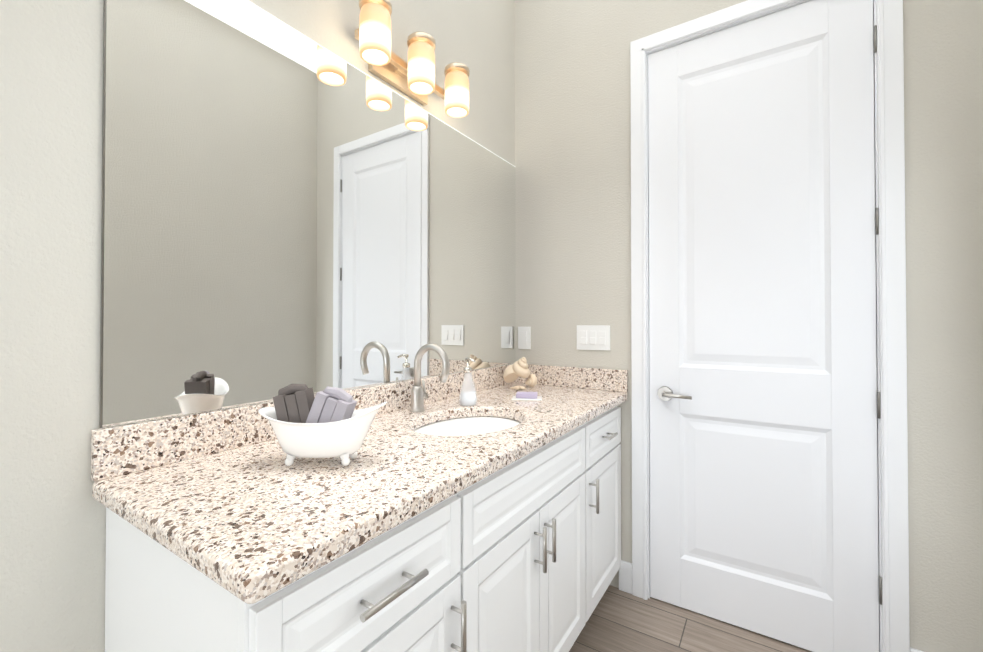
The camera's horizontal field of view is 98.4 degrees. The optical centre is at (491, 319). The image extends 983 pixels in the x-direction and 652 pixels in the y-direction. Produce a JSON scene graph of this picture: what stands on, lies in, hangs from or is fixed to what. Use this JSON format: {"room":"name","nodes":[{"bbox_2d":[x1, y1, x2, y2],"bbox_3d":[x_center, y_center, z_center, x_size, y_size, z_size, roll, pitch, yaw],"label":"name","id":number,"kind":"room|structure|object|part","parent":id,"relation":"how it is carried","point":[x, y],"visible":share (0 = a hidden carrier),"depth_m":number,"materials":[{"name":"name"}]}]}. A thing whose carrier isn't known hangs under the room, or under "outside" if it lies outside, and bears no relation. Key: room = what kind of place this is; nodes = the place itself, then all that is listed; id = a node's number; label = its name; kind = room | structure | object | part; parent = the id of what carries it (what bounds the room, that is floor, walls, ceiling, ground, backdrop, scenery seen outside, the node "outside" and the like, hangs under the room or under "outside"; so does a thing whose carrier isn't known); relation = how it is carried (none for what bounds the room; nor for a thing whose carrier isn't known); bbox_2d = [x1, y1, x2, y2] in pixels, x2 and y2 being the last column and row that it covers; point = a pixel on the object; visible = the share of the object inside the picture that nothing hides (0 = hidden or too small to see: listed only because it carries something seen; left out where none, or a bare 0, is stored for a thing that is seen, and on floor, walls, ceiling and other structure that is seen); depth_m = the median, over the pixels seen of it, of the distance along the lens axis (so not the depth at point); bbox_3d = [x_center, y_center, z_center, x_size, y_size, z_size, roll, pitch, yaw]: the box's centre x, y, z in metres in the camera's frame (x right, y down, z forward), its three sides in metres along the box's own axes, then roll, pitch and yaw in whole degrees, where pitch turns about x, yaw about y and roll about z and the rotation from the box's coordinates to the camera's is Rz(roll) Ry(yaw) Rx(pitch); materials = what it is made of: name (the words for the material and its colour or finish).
{"room":"bathroom","nodes":[
{"label":"bathroom","id":0,"kind":"room"},
{"bbox_2d":[0,0,106,651],"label":"wall","id":1,"kind":"structure","parent":0,"point":[52,554],"depth_m":0.80,"materials":[{"name":"paint"}]},
{"bbox_2d":[91,364,514,479],"bbox_3d":[-0.330,0.279,1.555,0.020,0.100,1.698,0,-1,33],"label":"backsplash","id":2,"kind":"structure","parent":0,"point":[115,450],"depth_m":1.01,"materials":[{"name":"beige stone"}]},
{"bbox_2d":[306,386,356,422],"bbox_3d":[-0.362,0.211,0.955,0.111,0.119,0.092,0,-1,33],"label":"towel","id":3,"kind":"object","parent":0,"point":[333,404],"depth_m":0.93,"materials":[{"name":"purple"}]},
{"bbox_2d":[249,0,514,165],"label":"wall","id":4,"kind":"structure","parent":0,"point":[479,35],"depth_m":1.86,"materials":[{"name":"paint"}]},
{"bbox_2d":[99,0,515,427],"bbox_3d":[-0.333,-0.299,1.570,0.007,1.054,1.684,0,-1,33],"label":"mirror","id":5,"kind":"object","parent":4,"relation":"attached to","point":[284,204],"visible":0.93,"depth_m":1.16,"materials":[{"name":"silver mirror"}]},
{"bbox_2d":[355,0,469,117],"bbox_3d":[-0.277,-0.914,1.519,0.164,0.195,0.515,0,-1,33],"label":"vanity light fixture","id":6,"kind":"object","parent":4,"relation":"attached to","point":[413,77],"visible":0.98,"depth_m":1.47,"materials":[{"name":"white glass"}]},
{"bbox_2d":[569,585,811,651],"bbox_3d":[-0.234,1.264,0.110,1.990,0.080,4.240,0,-1,33],"label":"floor","id":7,"kind":"structure","parent":0,"point":[620,621],"depth_m":1.68,"materials":[{"name":"brown wood"}]},
{"bbox_2d":[105,396,627,651],"bbox_3d":[-0.079,0.802,1.400,0.604,0.869,1.674,0,-1,33],"label":"bathroom vanity","id":8,"kind":"object","parent":7,"relation":"on","point":[445,521],"depth_m":0.89,"materials":[{"name":"white wood"}]},
{"bbox_2d":[92,384,627,615],"bbox_3d":[-0.087,0.347,1.396,0.599,0.040,1.698,0,-1,33],"label":"countertop","id":9,"kind":"structure","parent":8,"relation":"on","point":[243,521],"depth_m":0.81,"materials":[{"name":"beige stone"}]},
{"bbox_2d":[258,384,386,465],"bbox_3d":[-0.379,0.234,0.957,0.254,0.176,0.196,0,-1,33],"label":"towel holder","id":10,"kind":"object","parent":9,"relation":"on","point":[327,422],"visible":1,"depth_m":0.93,"materials":[{"name":"white ceramic"}]},
{"bbox_2d":[409,343,449,411],"bbox_3d":[-0.211,0.206,1.497,0.172,0.243,0.076,0,-1,33],"label":"faucet","id":11,"kind":"object","parent":9,"relation":"on","point":[419,394],"visible":0.98,"depth_m":1.50,"materials":[{"name":"silver metal"}]},
{"bbox_2d":[459,358,477,405],"bbox_3d":[-0.089,0.238,1.632,0.078,0.182,0.074,0,-1,33],"label":"soap dispenser","id":12,"kind":"object","parent":9,"relation":"on","point":[467,398],"visible":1,"depth_m":1.61,"materials":[{"name":"clear glass"}]},
{"bbox_2d":[411,408,526,439],"bbox_3d":[-0.073,0.434,1.393,0.370,0.158,0.482,0,-1,33],"label":"sink","id":13,"kind":"object","parent":9,"relation":"in","point":[467,425],"depth_m":1.48,"materials":[{"name":"white ceramic"}]},
{"bbox_2d":[503,357,536,389],"bbox_3d":[0.132,0.257,2.052,0.144,0.154,0.164,0,-1,33],"label":"decor","id":14,"kind":"object","parent":9,"relation":"on","point":[515,370],"visible":1,"depth_m":2.03,"materials":[{"name":"beige ceramic"}]},
{"bbox_2d":[511,392,541,400],"bbox_3d":[0.147,0.318,1.758,0.124,0.026,0.080,0,-1,8],"label":"soap dish","id":15,"kind":"object","parent":9,"relation":"on","point":[529,396],"visible":1,"depth_m":1.73,"materials":[{"name":"white ceramic"}]},
{"bbox_2d":[515,0,982,651],"bbox_3d":[0.890,-0.323,1.853,1.750,3.130,0.120,0,-1,33],"label":"wall","id":16,"kind":"structure","parent":0,"point":[943,87],"depth_m":1.44,"materials":[{"name":"paint"}]},
{"bbox_2d":[518,327,530,348],"bbox_3d":[0.172,0.098,2.239,0.072,0.118,0.010,0,-1,33],"label":"electrical outlet plate","id":17,"kind":"object","parent":16,"relation":"attached to","point":[524,337],"visible":1,"depth_m":2.23,"materials":[{"name":"white plastic"}]},
{"bbox_2d":[515,364,627,391],"bbox_3d":[0.379,0.284,2.094,0.578,0.100,0.020,0,-1,33],"label":"backsplash","id":18,"kind":"structure","parent":16,"relation":"attached to","point":[615,380],"depth_m":2.05,"materials":[{"name":"beige stone"}]},
{"bbox_2d":[577,325,609,350],"bbox_3d":[0.486,0.089,2.033,0.165,0.118,0.012,0,-1,33],"label":"switch plate","id":19,"kind":"object","parent":16,"relation":"attached to","point":[593,337],"visible":1,"depth_m":2.03,"materials":[{"name":"white plastic"}]},
{"bbox_2d":[648,0,881,651],"bbox_3d":[1.024,0.019,1.682,0.773,2.430,0.090,0,-1,33],"label":"door","id":20,"kind":"structure","parent":16,"relation":"in","point":[763,441],"depth_m":1.66,"materials":[{"name":"white wood"}]},
{"bbox_3d":[1.029,-0.020,1.658,0.739,2.012,0.055,0,-1,33],"label":"door hardware","id":21,"kind":"part","parent":20,"relation":"part of","materials":[{"name":"white wood"}]},
{"bbox_2d":[630,0,909,651],"bbox_3d":[1.048,-0.013,1.727,0.910,2.509,0.130,0,-1,33],"label":"door frame","id":22,"kind":"structure","parent":16,"relation":"attached to","point":[893,357],"depth_m":1.46,"materials":[{"name":"white wood"}]},
{"bbox_2d":[619,560,923,651],"bbox_3d":[-0.234,1.156,0.111,1.749,0.135,3.999,0,-1,33],"label":"baseboard","id":23,"kind":"structure","parent":16,"relation":"attached to","point":[625,576],"depth_m":1.93,"materials":[{"name":"white wood"}]}
]}

